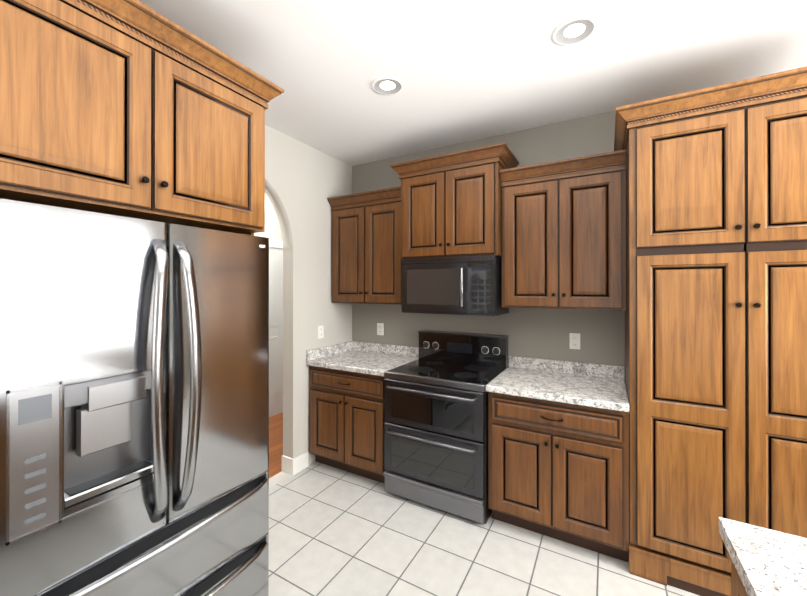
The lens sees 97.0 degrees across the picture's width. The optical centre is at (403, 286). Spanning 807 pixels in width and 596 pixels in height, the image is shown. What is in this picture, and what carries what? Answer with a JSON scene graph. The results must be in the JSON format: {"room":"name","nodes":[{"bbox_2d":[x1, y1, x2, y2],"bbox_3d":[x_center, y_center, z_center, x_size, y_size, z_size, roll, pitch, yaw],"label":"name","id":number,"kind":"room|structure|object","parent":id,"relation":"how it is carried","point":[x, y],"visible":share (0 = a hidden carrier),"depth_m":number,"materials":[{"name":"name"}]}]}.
{"room":"kitchen","nodes":[
{"label":"kitchen","id":0,"kind":"room"},
{"bbox_2d":[254,193,281,240],"bbox_3d":[-2.207,0.162,3.327,0.120,2.980,4.200,0,0,30],"label":"wall","id":1,"kind":"structure","parent":0,"point":[272,229],"depth_m":4.28,"materials":[{"name":"grey paint"}]},
{"bbox_2d":[269,239,282,416],"bbox_3d":[-1.695,0.494,4.082,0.020,2.120,1.000,0,0,30],"label":"door","id":2,"kind":"structure","parent":1,"relation":"attached to","point":[275,327],"depth_m":4.33,"materials":[{"name":"white"}]},
{"bbox_2d":[268,412,282,477],"bbox_3d":[-1.663,1.601,3.014,1.130,0.100,4.200,0,0,30],"label":"floor","id":3,"kind":"structure","parent":0,"point":[275,441],"depth_m":3.52,"materials":[{"name":"brown wood"}]},
{"bbox_2d":[265,125,351,487],"bbox_3d":[-1.814,0.157,1.492,0.120,2.980,5.000,0,0,30],"label":"wall","id":4,"kind":"structure","parent":0,"point":[303,182],"depth_m":3.04,"materials":[{"name":"grey paint"}]},
{"bbox_2d":[0,0,283,233],"bbox_3d":[-1.252,-0.633,1.505,0.840,0.719,1.153,0,0,30],"label":"upper cabinet","id":5,"kind":"object","parent":4,"relation":"attached to","point":[137,109],"visible":1,"depth_m":1.25,"materials":[{"name":"brown wood"}]},
{"bbox_2d":[282,455,293,474],"bbox_3d":[-0.962,1.486,2.969,0.134,0.130,0.014,0,0,30],"label":"baseboard","id":6,"kind":"structure","parent":4,"relation":"attached to","point":[287,465],"depth_m":2.96,"materials":[{"name":"white wood"}]},
{"bbox_2d":[293,451,307,474],"bbox_3d":[-0.867,1.486,3.014,0.014,0.130,0.160,0,0,30],"label":"baseboard","id":7,"kind":"structure","parent":4,"relation":"attached to","point":[300,462],"depth_m":3.00,"materials":[{"name":"white wood"}]},
{"bbox_2d":[318,325,323,338],"bbox_3d":[-0.748,0.411,3.232,0.008,0.116,0.072,0,0,30],"label":"outlet","id":8,"kind":"object","parent":4,"relation":"attached to","point":[320,332],"visible":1,"depth_m":3.23,"materials":[{"name":"white plastic"}]},
{"bbox_2d":[138,0,806,165],"bbox_3d":[0.236,-1.287,0.327,4.600,0.100,5.000,0,0,30],"label":"ceiling","id":9,"kind":"structure","parent":0,"point":[463,71],"depth_m":1.91,"materials":[{"name":"white paint"}]},
{"bbox_2d":[371,76,403,94],"bbox_3d":[-0.097,-1.228,2.186,0.200,0.008,0.200,0,0,30],"label":"recessed light","id":10,"kind":"object","parent":9,"relation":"in","point":[386,85],"visible":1,"depth_m":2.18,"materials":[{"name":"white"}]},
{"bbox_2d":[552,15,597,45],"bbox_3d":[0.823,-1.229,1.719,0.200,0.008,0.200,0,0,30],"label":"recessed light","id":11,"kind":"object","parent":9,"relation":"in","point":[574,30],"visible":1,"depth_m":1.71,"materials":[{"name":"white"}]},
{"bbox_2d":[269,461,698,595],"bbox_3d":[0.236,1.593,0.319,4.600,0.100,5.000,0,0,30],"label":"floor","id":12,"kind":"structure","parent":0,"point":[333,531],"depth_m":2.07,"materials":[{"name":"white tile"}]},
{"bbox_2d":[0,198,268,595],"bbox_3d":[-1.193,0.651,1.490,0.893,1.792,0.925,0,0,30],"label":"refrigerator","id":13,"kind":"object","parent":12,"relation":"on","point":[134,406],"visible":1,"depth_m":1.21,"materials":[{"name":"silver metal"}]},
{"bbox_2d":[309,366,385,483],"bbox_3d":[-0.335,1.114,3.143,0.804,0.875,0.656,0,0,30],"label":"base cabinet","id":14,"kind":"object","parent":12,"relation":"on","point":[346,421],"visible":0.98,"depth_m":2.88,"materials":[{"name":"brown wood"}]},
{"bbox_2d":[306,341,418,375],"bbox_3d":[-0.330,0.614,3.149,0.809,0.125,0.642,0,0,30],"label":"countertop","id":15,"kind":"structure","parent":14,"relation":"on","point":[377,359],"depth_m":3.19,"materials":[{"name":"stone"}]},
{"bbox_2d":[383,330,507,523],"bbox_3d":[0.329,0.969,2.715,0.760,1.162,0.699,0,0,30],"label":"range","id":16,"kind":"object","parent":12,"relation":"on","point":[436,425],"visible":1,"depth_m":2.48,"materials":[{"name":"black metal"}]},
{"bbox_2d":[488,392,628,561],"bbox_3d":[1.024,1.112,2.368,0.776,0.875,0.656,0,0,30],"label":"base cabinet","id":17,"kind":"object","parent":12,"relation":"on","point":[558,470],"visible":1,"depth_m":2.10,"materials":[{"name":"brown wood"}]},
{"bbox_2d":[486,356,628,411],"bbox_3d":[1.026,0.612,2.377,0.780,0.125,0.642,0,0,30],"label":"countertop","id":18,"kind":"structure","parent":17,"relation":"on","point":[602,386],"depth_m":2.36,"materials":[{"name":"stone"}]},
{"bbox_2d":[614,66,806,595],"bbox_3d":[1.769,0.292,1.941,1.064,2.512,0.665,0,0,30],"label":"pantry cabinet","id":19,"kind":"object","parent":12,"relation":"on","point":[716,299],"visible":0.96,"depth_m":1.75,"materials":[{"name":"brown wood"}]},
{"bbox_2d":[731,559,747,595],"bbox_3d":[1.084,1.105,-0.134,1.507,0.875,1.681,0,0,30],"label":"base cabinet","id":20,"kind":"object","parent":12,"relation":"on","point":[737,587],"visible":0.1,"depth_m":0.89,"materials":[{"name":"brown wood"}]},
{"bbox_2d":[719,517,806,595],"bbox_3d":[1.100,0.647,-0.153,1.530,0.040,1.730,0,0,30],"label":"countertop","id":21,"kind":"structure","parent":20,"relation":"on","point":[768,562],"depth_m":0.83,"materials":[{"name":"stone"}]},
{"bbox_2d":[352,111,624,379],"bbox_3d":[1.504,0.160,2.547,4.840,2.980,0.120,0,0,30],"label":"wall","id":22,"kind":"structure","parent":0,"point":[541,333],"depth_m":2.77,"materials":[{"name":"grey paint"}]},
{"bbox_2d":[327,186,401,304],"bbox_3d":[-0.272,-0.334,3.273,0.792,0.972,0.375,0,0,30],"label":"upper cabinet","id":23,"kind":"object","parent":22,"relation":"attached to","point":[366,249],"visible":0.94,"depth_m":3.13,"materials":[{"name":"brown wood"}]},
{"bbox_2d":[377,323,383,334],"bbox_3d":[-0.226,0.412,3.459,0.072,0.116,0.008,0,0,30],"label":"outlet","id":24,"kind":"object","parent":22,"relation":"attached to","point":[380,328],"visible":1,"depth_m":3.45,"materials":[{"name":"white plastic"}]},
{"bbox_2d":[390,142,518,258],"bbox_3d":[0.402,-0.602,2.846,0.918,0.760,0.450,0,0,30],"label":"upper cabinet","id":25,"kind":"object","parent":22,"relation":"attached to","point":[451,204],"visible":0.96,"depth_m":2.66,"materials":[{"name":"brown wood"}]},
{"bbox_2d":[401,255,508,315],"bbox_3d":[0.403,-0.006,2.847,0.758,0.428,0.451,0,0,30],"label":"over-the-range microwave","id":26,"kind":"object","parent":25,"relation":"attached to","point":[469,285],"visible":1,"depth_m":2.66,"materials":[{"name":"black metal"}]},
{"bbox_2d":[499,150,625,310],"bbox_3d":[1.099,-0.337,2.491,0.762,0.972,0.375,0,0,30],"label":"upper cabinet","id":27,"kind":"object","parent":22,"relation":"attached to","point":[564,234],"visible":1,"depth_m":2.34,"materials":[{"name":"brown wood"}]},
{"bbox_2d":[569,333,579,348],"bbox_3d":[1.255,0.400,2.615,0.072,0.116,0.008,0,0,30],"label":"outlet","id":28,"kind":"object","parent":22,"relation":"attached to","point":[574,340],"visible":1,"depth_m":2.61,"materials":[{"name":"white plastic"}]}
]}

